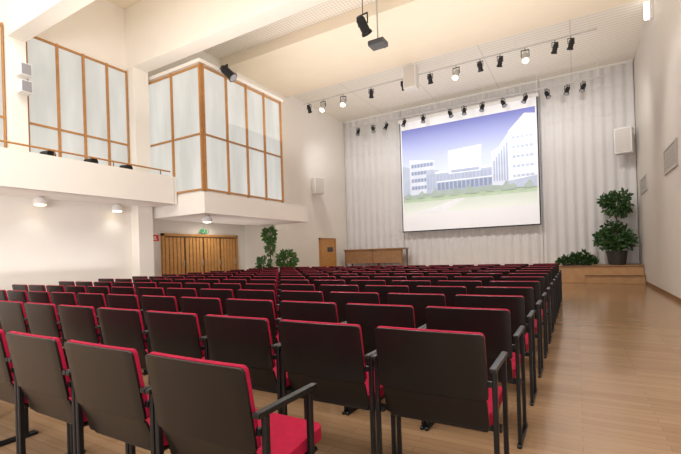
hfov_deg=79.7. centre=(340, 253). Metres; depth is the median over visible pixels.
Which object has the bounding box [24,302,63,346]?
chair
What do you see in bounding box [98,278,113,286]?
chair
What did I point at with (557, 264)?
chair
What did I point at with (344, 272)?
chair
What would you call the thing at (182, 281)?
chair
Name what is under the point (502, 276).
cushion
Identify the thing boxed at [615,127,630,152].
grille
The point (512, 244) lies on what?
curtain
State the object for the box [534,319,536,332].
seat cushion
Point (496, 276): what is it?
chair
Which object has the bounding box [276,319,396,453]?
chair
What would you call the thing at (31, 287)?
chair
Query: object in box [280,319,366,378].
cushion
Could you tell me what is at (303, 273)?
chair
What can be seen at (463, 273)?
chair
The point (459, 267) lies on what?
chair
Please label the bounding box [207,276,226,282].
chair
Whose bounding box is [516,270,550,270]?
cushion
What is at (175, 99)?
window
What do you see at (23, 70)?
speaker
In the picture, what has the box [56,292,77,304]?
backrest
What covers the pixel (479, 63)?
spotlight
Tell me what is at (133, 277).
chair
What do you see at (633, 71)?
wall
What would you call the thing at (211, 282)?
chair
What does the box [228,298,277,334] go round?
cushion
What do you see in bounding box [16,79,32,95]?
speaker
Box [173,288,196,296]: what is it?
chair backrest
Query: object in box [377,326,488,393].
backrest
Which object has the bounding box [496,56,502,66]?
spotlight
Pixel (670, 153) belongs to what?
air vent
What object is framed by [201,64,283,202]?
window
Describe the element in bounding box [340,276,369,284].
chair
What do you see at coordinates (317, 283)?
chair
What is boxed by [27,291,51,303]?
chair
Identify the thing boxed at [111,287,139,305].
chair
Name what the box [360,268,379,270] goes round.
chair
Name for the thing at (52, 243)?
wall
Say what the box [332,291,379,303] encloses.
chair back
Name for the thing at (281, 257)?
shrub
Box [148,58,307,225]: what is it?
balcony
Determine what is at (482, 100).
rail
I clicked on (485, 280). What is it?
chair
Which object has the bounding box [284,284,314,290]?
backrest
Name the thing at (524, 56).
spotlight
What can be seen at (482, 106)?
spotlight
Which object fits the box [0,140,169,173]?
handrail
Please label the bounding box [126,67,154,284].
pillar
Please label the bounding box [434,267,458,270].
chair
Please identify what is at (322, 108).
spotlight
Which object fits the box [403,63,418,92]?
wall speaker
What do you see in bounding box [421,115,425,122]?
spotlight
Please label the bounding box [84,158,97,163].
spotlight
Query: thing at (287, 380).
seat cushion
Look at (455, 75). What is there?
spotlight
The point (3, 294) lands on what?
chair
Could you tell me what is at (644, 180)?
air vent
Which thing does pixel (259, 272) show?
chair
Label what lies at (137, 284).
chair
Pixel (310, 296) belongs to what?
chair back
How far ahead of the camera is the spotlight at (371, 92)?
13.85 m
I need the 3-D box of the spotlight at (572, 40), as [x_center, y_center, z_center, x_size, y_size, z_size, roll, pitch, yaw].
[6.154,-5.623,10.918,0.196,0.369,0.250,-2,0,30]
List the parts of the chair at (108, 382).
leg, backrest, panel, leg, armrest, leg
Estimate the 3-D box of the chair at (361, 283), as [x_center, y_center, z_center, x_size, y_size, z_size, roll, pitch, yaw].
[0.487,0.773,5.683,0.606,0.844,0.496,-2,0,30]
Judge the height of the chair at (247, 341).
0.844 m
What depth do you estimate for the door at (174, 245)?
12.46 m
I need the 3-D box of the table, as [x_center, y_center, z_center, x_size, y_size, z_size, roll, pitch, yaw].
[1.517,0.195,17.561,2.760,0.815,0.700,-2,0,30]
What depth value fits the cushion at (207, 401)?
1.47 m
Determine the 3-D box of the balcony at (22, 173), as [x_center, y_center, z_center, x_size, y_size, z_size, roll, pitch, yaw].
[-6.904,-1.443,6.071,1.150,0.660,9.630,-2,0,30]
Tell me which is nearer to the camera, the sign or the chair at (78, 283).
the chair at (78, 283)
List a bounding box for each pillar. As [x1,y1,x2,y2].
[3,36,28,151]
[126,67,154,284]
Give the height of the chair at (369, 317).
0.844 m
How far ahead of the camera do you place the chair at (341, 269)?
10.02 m
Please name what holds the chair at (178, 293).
on the floor
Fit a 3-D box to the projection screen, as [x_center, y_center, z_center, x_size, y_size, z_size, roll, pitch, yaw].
[4.848,-3.605,15.983,5.370,5.280,0.130,-2,0,30]
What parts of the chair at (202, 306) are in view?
backrest, panel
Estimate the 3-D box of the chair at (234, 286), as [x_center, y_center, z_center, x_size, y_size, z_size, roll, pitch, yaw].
[-1.479,0.835,5.939,0.606,0.844,0.496,-2,0,30]
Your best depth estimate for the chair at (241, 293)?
4.41 m
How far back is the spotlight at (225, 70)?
9.81 m
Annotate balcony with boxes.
[0,147,176,206]
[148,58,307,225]
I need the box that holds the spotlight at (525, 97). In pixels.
[521,93,527,103]
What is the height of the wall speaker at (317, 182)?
0.660 m
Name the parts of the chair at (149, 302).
leg, backrest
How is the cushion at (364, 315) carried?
on the chair at (369, 317)
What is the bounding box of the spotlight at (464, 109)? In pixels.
[461,106,466,115]
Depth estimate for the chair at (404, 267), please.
10.05 m
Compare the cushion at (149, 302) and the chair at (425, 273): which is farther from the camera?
the chair at (425, 273)
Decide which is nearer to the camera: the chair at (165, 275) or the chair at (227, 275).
the chair at (227, 275)
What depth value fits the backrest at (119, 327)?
3.11 m
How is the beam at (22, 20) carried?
attached to the ceiling at (329, 9)
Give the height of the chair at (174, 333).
0.844 m
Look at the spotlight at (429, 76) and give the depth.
12.80 m
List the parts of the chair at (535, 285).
backrest, leg, leg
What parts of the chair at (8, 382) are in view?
backrest, panel, leg, leg, leg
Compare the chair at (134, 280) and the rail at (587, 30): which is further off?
the rail at (587, 30)
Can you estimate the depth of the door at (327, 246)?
17.39 m
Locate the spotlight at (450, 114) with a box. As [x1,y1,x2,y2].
[448,109,453,117]
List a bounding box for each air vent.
[640,173,647,194]
[663,138,677,174]
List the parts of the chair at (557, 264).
backrest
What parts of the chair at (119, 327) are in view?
backrest, panel, leg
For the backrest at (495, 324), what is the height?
0.308 m
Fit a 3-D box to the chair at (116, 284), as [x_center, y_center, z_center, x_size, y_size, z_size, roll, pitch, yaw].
[-3.589,0.902,7.163,0.606,0.844,0.496,-2,0,30]
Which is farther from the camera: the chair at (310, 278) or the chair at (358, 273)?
the chair at (358, 273)
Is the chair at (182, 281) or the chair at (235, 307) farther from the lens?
the chair at (182, 281)
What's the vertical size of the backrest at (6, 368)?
0.308 m
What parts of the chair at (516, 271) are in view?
backrest, leg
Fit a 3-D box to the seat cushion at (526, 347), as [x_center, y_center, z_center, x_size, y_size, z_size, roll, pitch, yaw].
[1.332,0.736,3.493,0.528,0.083,0.376,-2,0,30]
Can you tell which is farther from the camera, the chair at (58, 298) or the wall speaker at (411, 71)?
the wall speaker at (411, 71)
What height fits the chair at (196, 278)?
0.844 m
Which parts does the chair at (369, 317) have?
panel, backrest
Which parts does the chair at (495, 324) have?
backrest, panel, cross rail, leg, armrest, leg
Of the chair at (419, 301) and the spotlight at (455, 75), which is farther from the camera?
the spotlight at (455, 75)
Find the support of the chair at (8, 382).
on the floor
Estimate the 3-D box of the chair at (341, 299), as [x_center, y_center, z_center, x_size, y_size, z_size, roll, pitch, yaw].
[0.248,0.781,4.053,0.606,0.844,0.496,-2,0,30]
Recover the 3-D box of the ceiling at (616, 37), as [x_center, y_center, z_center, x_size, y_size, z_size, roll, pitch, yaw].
[3.750,-6.352,14.558,11.730,0.280,4.550,-2,0,30]
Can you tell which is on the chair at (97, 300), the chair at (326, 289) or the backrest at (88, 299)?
the backrest at (88, 299)
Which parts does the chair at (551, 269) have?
backrest, leg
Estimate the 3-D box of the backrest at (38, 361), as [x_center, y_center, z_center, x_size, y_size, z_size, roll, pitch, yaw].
[-1.578,0.571,2.133,0.520,0.308,0.078,-2,0,30]
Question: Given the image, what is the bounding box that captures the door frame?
[160,233,238,273]
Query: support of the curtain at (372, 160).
hanging from the ceiling at (616, 37)
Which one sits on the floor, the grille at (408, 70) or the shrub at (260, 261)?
the shrub at (260, 261)
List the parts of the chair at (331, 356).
leg, backrest, panel, armrest, leg, cross rail, leg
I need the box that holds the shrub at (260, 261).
[253,255,273,269]
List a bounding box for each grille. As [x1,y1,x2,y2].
[316,178,323,192]
[403,64,414,87]
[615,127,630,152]
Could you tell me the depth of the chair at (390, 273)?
7.77 m
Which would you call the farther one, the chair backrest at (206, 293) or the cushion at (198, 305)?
the chair backrest at (206, 293)
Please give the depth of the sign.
11.98 m
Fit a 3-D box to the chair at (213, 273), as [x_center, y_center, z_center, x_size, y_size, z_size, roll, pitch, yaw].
[-3.110,0.887,10.422,0.606,0.844,0.496,-2,0,30]
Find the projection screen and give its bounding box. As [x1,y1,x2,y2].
[398,92,540,232]
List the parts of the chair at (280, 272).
backrest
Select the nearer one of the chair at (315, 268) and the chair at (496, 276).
the chair at (496, 276)
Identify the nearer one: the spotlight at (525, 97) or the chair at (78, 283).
the chair at (78, 283)
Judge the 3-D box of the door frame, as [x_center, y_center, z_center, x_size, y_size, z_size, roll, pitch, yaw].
[-4.512,0.363,13.457,0.080,1.980,3.110,-2,0,30]
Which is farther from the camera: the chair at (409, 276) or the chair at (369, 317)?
the chair at (409, 276)
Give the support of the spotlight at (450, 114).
hanging from the rail at (482, 100)
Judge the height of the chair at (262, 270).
0.844 m
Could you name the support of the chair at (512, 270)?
on the floor
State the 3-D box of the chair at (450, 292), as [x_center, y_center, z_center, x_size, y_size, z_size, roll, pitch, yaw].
[1.159,0.752,4.409,0.606,0.844,0.496,-2,0,30]
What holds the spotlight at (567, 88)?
hanging from the rail at (482, 100)
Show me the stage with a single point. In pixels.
(598, 273)
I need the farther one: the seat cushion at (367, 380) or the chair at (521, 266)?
the chair at (521, 266)
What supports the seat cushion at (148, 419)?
on the chair at (108, 382)
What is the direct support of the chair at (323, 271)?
on the floor
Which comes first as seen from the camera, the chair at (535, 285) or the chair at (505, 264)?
the chair at (535, 285)
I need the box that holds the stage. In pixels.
[529,264,645,283]
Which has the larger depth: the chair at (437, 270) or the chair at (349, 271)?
the chair at (349, 271)
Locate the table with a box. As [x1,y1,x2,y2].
[344,248,408,266]
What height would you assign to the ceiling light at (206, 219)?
0.189 m
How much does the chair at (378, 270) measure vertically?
0.844 m
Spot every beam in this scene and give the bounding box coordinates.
[2,0,94,41]
[124,0,328,71]
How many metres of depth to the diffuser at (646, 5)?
10.08 m
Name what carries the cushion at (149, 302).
on the chair at (149, 302)
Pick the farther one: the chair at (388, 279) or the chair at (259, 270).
the chair at (259, 270)
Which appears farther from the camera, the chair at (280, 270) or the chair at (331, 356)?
the chair at (280, 270)
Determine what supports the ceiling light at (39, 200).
attached to the balcony at (22, 173)
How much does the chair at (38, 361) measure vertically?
0.844 m
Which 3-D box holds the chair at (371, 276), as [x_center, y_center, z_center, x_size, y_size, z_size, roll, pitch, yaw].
[0.727,0.766,7.313,0.606,0.844,0.496,-2,0,30]
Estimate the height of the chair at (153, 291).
0.844 m
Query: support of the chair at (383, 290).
on the floor
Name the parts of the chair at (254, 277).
backrest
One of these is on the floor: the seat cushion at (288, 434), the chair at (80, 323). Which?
the chair at (80, 323)
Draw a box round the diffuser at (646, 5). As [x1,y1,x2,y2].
[644,2,648,19]
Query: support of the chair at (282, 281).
on the floor
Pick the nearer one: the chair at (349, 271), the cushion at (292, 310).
the cushion at (292, 310)
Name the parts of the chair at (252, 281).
backrest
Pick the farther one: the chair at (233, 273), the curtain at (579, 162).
the curtain at (579, 162)
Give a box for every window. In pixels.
[0,22,6,147]
[26,36,129,166]
[148,63,204,193]
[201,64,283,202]
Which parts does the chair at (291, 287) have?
backrest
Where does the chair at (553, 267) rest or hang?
on the floor
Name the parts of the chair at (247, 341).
backrest, panel, armrest, leg, leg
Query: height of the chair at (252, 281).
0.844 m
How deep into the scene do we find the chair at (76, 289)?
6.28 m
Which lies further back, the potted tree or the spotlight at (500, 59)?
the potted tree
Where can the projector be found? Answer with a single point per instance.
(378, 43)
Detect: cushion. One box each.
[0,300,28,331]
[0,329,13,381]
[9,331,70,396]
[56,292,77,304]
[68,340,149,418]
[69,397,87,421]
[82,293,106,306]
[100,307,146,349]
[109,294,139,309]
[142,295,177,311]
[145,394,167,445]
[149,352,260,447]
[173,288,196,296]
[184,297,222,314]
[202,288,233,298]
[206,314,275,366]
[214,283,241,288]
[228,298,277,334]
[239,289,277,317]
[255,409,321,453]
[273,360,289,386]
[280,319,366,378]
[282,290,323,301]
[283,300,338,322]
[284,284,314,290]
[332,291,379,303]
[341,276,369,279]
[347,303,415,327]
[365,372,383,404]
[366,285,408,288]
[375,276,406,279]
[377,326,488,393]
[388,293,445,304]
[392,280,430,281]
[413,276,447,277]
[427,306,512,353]
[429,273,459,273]
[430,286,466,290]
[455,276,493,279]
[457,294,522,296]
[467,273,502,274]
[477,286,531,287]
[486,386,501,425]
[502,276,544,277]
[511,352,520,377]
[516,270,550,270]
[524,333,528,350]
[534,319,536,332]
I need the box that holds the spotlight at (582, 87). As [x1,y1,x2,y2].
[579,81,585,92]
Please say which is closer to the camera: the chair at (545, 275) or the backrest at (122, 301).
the backrest at (122, 301)
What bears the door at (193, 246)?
in the wall at (250, 245)
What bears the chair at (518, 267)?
on the floor
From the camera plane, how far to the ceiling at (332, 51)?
11.24 m
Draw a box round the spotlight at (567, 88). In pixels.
[563,84,569,95]
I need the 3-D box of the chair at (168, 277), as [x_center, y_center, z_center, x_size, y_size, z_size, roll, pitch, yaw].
[-3.349,0.894,8.792,0.606,0.844,0.496,-2,0,30]
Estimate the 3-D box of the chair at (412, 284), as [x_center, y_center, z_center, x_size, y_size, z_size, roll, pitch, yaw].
[1.015,0.756,5.377,0.606,0.844,0.496,-2,0,30]
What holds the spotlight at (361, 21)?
hanging from the ceiling at (329, 9)
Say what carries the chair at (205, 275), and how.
on the floor
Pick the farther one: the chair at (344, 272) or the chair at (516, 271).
the chair at (344, 272)
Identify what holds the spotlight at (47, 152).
on the balcony at (22, 173)
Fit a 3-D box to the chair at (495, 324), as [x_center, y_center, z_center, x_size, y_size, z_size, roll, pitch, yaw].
[0.919,0.759,2.780,0.606,0.844,0.496,-2,0,30]
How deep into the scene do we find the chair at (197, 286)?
6.03 m
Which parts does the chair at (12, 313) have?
backrest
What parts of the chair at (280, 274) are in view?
backrest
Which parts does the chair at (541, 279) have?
backrest, leg, leg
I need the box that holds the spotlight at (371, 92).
[368,89,373,97]
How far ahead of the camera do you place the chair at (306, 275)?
7.74 m
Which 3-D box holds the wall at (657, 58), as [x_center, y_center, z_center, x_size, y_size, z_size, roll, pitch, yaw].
[5.018,-2.665,5.048,0.200,7.430,19.850,-2,0,30]
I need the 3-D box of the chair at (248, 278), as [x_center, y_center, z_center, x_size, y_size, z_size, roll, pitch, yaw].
[-1.767,0.844,7.874,0.606,0.844,0.496,-2,0,30]
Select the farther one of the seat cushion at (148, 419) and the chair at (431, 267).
the chair at (431, 267)
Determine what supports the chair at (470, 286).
on the floor
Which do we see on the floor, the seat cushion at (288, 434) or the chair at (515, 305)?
the chair at (515, 305)
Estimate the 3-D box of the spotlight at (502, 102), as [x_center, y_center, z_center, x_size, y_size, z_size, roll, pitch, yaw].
[5.889,-5.465,14.728,0.230,0.387,0.224,-2,0,30]
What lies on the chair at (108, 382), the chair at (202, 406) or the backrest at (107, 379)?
the backrest at (107, 379)
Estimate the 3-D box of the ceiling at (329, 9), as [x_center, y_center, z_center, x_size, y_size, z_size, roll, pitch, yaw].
[-1.979,-6.236,4.674,11.730,0.150,12.300,-2,0,30]
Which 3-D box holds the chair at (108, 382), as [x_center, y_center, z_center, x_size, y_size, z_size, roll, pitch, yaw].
[-0.943,0.818,1.999,0.606,0.844,0.496,-2,0,30]
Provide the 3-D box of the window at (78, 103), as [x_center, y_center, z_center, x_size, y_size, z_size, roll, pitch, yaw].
[-5.785,-2.949,9.158,0.070,3.080,2.140,-2,0,30]
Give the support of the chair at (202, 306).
on the floor
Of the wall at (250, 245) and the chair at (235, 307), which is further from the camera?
the wall at (250, 245)
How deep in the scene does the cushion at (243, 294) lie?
4.42 m
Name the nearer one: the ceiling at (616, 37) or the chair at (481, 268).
the chair at (481, 268)
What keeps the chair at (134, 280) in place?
on the floor
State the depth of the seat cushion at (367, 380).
2.30 m
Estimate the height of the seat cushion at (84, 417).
0.083 m
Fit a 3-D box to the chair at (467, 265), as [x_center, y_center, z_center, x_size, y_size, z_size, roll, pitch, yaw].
[3.171,0.688,10.316,0.606,0.844,0.496,-2,0,30]
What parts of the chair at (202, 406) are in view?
armrest, leg, backrest, panel, leg, armrest, leg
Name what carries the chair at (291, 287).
on the floor
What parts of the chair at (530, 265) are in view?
backrest, leg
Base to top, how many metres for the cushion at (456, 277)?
0.308 m
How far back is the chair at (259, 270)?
11.52 m
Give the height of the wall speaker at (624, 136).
0.820 m
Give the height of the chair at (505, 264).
0.844 m
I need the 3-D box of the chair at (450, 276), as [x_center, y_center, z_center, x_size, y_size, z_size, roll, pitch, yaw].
[1.782,0.732,6.701,0.606,0.844,0.496,-2,0,30]
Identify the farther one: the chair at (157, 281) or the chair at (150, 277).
the chair at (150, 277)
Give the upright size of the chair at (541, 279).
0.844 m
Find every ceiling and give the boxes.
[107,0,378,58]
[220,0,638,96]
[294,0,648,121]
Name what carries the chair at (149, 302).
on the floor
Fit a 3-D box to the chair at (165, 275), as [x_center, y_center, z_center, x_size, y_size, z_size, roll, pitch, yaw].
[-4.021,0.916,10.066,0.606,0.844,0.496,-2,0,30]
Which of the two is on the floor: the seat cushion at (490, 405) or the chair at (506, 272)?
the chair at (506, 272)
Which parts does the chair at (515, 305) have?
backrest, panel, leg, armrest, leg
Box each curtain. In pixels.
[343,110,404,266]
[401,80,543,265]
[539,59,638,263]
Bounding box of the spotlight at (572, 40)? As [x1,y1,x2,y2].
[566,36,574,49]
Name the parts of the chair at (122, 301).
backrest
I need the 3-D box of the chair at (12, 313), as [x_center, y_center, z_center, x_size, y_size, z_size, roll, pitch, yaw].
[-3.164,0.889,4.246,0.606,0.844,0.496,-2,0,30]
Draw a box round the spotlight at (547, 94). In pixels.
[544,89,550,98]
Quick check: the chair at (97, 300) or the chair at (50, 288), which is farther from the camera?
the chair at (50, 288)
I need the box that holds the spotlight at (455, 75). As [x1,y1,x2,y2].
[452,67,459,80]
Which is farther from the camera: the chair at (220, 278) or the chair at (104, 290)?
the chair at (220, 278)
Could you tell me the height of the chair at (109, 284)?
0.844 m
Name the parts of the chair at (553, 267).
backrest, leg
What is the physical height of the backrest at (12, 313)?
0.308 m
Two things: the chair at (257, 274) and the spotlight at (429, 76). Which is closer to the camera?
the chair at (257, 274)
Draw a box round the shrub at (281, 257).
[274,248,298,267]
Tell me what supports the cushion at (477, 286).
on the chair at (527, 293)
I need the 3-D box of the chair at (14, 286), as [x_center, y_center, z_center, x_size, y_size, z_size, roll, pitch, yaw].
[-5.555,0.964,7.418,0.606,0.844,0.496,-2,0,30]
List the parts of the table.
panel, panel, leg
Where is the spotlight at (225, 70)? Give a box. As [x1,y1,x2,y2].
[220,64,236,81]
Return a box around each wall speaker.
[311,177,324,194]
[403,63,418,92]
[614,126,633,155]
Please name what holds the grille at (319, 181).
attached to the wall speaker at (317, 182)
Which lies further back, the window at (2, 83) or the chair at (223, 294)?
the window at (2, 83)
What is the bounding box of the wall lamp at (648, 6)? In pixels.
[644,0,653,20]
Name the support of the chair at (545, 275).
on the floor
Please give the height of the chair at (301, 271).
0.844 m
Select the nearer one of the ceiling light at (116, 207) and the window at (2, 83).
the window at (2, 83)
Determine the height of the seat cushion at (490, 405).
0.083 m
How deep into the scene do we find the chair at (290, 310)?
3.17 m
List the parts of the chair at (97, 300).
backrest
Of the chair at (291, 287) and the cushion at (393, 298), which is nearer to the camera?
the cushion at (393, 298)
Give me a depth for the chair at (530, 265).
8.44 m
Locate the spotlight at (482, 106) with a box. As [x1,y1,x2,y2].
[479,102,484,111]
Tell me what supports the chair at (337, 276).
on the floor
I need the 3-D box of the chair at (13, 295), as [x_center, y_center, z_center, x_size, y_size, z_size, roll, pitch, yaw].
[-4.356,0.926,5.839,0.606,0.844,0.496,-2,0,30]
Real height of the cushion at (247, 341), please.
0.308 m
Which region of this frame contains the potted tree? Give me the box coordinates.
[591,187,638,264]
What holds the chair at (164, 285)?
on the floor
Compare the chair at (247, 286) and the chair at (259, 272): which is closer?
the chair at (247, 286)
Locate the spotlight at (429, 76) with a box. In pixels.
[427,73,432,83]
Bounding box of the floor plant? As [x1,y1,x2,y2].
[260,225,277,258]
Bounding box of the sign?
[153,235,158,240]
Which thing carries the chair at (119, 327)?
on the floor
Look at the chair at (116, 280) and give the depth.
8.21 m
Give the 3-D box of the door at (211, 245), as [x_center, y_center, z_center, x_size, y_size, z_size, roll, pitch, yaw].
[-4.311,0.396,13.760,0.122,1.900,0.715,-2,0,30]
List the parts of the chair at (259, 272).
backrest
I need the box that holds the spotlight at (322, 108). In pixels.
[319,101,325,111]
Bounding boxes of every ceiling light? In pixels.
[32,196,47,205]
[111,204,122,211]
[202,215,211,222]
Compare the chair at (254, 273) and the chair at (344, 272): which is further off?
the chair at (254, 273)
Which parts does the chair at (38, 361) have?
leg, backrest, panel, leg, leg, leg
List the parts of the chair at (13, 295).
backrest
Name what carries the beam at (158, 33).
attached to the ceiling at (329, 9)
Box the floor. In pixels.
[0,283,680,453]
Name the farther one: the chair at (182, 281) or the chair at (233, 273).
the chair at (233, 273)
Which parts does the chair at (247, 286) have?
backrest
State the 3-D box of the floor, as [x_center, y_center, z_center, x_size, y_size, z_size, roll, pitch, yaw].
[-0.346,1.272,8.228,12.880,0.100,19.850,-2,0,30]
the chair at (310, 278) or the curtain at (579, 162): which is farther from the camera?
the curtain at (579, 162)
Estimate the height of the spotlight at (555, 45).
0.369 m
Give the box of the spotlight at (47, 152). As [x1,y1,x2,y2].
[39,150,55,155]
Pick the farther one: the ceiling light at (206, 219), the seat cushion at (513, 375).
the ceiling light at (206, 219)
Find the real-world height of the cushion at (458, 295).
0.308 m
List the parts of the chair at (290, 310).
backrest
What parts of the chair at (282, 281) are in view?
backrest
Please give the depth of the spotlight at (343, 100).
14.35 m
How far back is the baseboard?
9.56 m
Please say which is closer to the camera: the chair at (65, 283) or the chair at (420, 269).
the chair at (65, 283)
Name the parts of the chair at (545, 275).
backrest, leg, leg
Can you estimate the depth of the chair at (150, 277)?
8.89 m
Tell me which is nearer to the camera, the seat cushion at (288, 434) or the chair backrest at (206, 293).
the seat cushion at (288, 434)
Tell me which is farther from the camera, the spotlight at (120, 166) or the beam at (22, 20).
the spotlight at (120, 166)
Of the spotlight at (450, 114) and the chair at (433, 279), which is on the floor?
the chair at (433, 279)
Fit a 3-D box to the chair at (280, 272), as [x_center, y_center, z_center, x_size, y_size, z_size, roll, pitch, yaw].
[-1.000,0.820,9.198,0.606,0.844,0.496,-2,0,30]
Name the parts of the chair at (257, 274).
backrest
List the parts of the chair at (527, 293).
backrest, leg, leg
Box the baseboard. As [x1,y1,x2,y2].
[646,281,680,302]
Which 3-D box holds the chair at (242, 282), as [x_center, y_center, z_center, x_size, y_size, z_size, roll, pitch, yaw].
[-1.623,0.840,6.907,0.606,0.844,0.496,-2,0,30]
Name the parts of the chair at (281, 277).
backrest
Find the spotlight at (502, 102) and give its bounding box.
[500,98,506,107]
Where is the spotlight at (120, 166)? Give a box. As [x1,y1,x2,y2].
[119,165,132,169]
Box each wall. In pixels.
[0,0,347,299]
[153,219,265,275]
[383,71,639,266]
[633,0,680,297]
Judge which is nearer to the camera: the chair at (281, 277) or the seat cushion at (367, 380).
the seat cushion at (367, 380)
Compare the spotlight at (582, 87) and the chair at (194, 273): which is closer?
the chair at (194, 273)
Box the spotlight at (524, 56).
[521,49,529,63]
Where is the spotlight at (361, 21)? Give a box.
[356,0,371,36]
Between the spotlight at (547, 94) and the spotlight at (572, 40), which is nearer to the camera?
the spotlight at (572, 40)
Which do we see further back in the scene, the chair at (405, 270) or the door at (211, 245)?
the door at (211, 245)
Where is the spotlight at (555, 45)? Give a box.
[551,42,558,53]
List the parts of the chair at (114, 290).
backrest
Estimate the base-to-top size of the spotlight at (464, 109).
0.384 m
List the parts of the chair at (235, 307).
backrest, panel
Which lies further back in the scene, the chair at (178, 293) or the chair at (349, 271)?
the chair at (349, 271)
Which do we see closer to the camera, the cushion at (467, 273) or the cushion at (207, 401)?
the cushion at (207, 401)
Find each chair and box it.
[0,290,8,300]
[0,300,59,336]
[0,329,69,453]
[0,430,35,442]
[5,331,128,453]
[7,290,52,316]
[12,284,28,298]
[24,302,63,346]
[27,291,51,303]
[28,285,45,290]
[46,285,65,299]
[51,292,78,313]
[57,304,102,343]
[59,281,74,290]
[64,340,169,453]
[65,286,86,300]
[75,281,92,292]
[77,293,107,331]
[87,286,109,306]
[93,282,112,293]
[97,307,149,384]
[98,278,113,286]
[106,294,145,374]
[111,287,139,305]
[113,282,136,294]
[115,279,131,281]
[132,276,147,283]
[133,279,151,290]
[135,282,156,295]
[137,287,164,314]
[140,295,177,374]
[145,310,207,359]
[145,352,321,453]
[149,276,165,281]
[153,279,172,287]
[158,282,181,295]
[162,274,176,278]
[166,288,196,311]
[167,276,184,282]
[174,279,194,287]
[178,274,193,278]
[179,297,222,345]
[184,283,210,296]
[186,276,204,282]
[187,272,201,275]
[196,274,212,278]
[197,279,219,288]
[199,288,233,314]
[203,314,305,419]
[204,272,218,275]
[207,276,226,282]
[213,283,241,298]
[215,274,232,278]
[221,272,237,275]
[222,279,246,288]
[225,298,280,353]
[229,276,250,283]
[235,274,253,278]
[237,289,280,325]
[239,272,256,275]
[244,283,280,316]
[246,269,260,271]
[250,279,279,303]
[253,276,279,292]
[256,274,279,293]
[259,272,279,283]
[261,270,279,278]
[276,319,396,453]
[278,290,323,317]
[278,300,347,414]
[279,272,299,279]
[279,274,301,282]
[279,276,304,285]
[279,279,308,290]
[279,284,314,297]
[280,270,297,271]
[300,270,318,273]
[302,272,322,276]
[305,274,328,279]
[308,276,335,283]
[313,280,345,290]
[314,267,330,269]
[319,284,358,301]
[321,270,340,273]
[326,271,348,275]
[329,291,379,322]
[332,274,357,279]
[338,268,356,271]
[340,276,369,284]
[344,270,364,273]
[345,303,426,429]
[350,280,385,291]
[352,271,375,275]
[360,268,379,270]
[361,273,388,279]
[364,285,408,304]
[368,269,390,273]
[370,326,508,453]
[374,276,406,284]
[379,271,404,275]
[387,293,445,327]
[391,280,430,292]
[393,273,422,279]
[395,266,415,268]
[395,269,418,272]
[408,267,430,270]
[409,271,436,275]
[412,276,447,285]
[416,286,466,306]
[419,266,439,268]
[422,306,527,448]
[423,269,448,272]
[428,273,460,280]
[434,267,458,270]
[437,280,481,294]
[442,271,471,275]
[444,266,466,268]
[453,264,473,266]
[453,269,480,272]
[453,276,493,286]
[455,294,537,405]
[462,267,488,270]
[466,273,502,280]
[471,265,494,268]
[475,286,543,377]
[477,270,509,275]
[478,264,500,266]
[486,268,515,272]
[489,281,548,357]
[493,266,520,269]
[499,265,524,268]
[500,276,551,343]
[505,264,528,267]
[509,273,554,332]
[515,270,556,323]
[521,268,558,315]
[526,266,559,309]
[530,265,560,304]
[533,263,562,300]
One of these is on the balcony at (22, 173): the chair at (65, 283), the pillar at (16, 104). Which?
the pillar at (16, 104)
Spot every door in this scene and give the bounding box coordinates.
[165,236,184,275]
[184,237,203,273]
[203,237,220,271]
[220,237,235,271]
[319,238,336,266]
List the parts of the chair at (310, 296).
backrest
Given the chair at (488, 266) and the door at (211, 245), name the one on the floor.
the chair at (488, 266)
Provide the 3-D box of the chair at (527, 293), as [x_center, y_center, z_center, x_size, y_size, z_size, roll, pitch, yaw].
[1.686,0.735,4.103,0.606,0.844,0.496,-2,0,30]
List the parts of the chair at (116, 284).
backrest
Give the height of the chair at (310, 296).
0.844 m
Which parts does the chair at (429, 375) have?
armrest, leg, leg, backrest, panel, leg, cross rail, armrest, leg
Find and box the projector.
[368,0,387,50]
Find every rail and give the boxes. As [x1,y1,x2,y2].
[303,15,596,104]
[349,58,605,128]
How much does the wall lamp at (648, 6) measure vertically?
0.440 m
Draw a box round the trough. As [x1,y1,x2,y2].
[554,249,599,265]
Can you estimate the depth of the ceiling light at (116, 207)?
9.53 m
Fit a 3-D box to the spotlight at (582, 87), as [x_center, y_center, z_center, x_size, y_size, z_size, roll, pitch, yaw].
[8.006,-5.532,13.500,0.214,0.386,0.226,-2,0,30]
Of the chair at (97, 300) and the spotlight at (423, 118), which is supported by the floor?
the chair at (97, 300)
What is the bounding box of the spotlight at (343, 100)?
[340,96,345,106]
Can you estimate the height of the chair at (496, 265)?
0.844 m
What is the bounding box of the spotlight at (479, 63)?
[477,60,483,71]

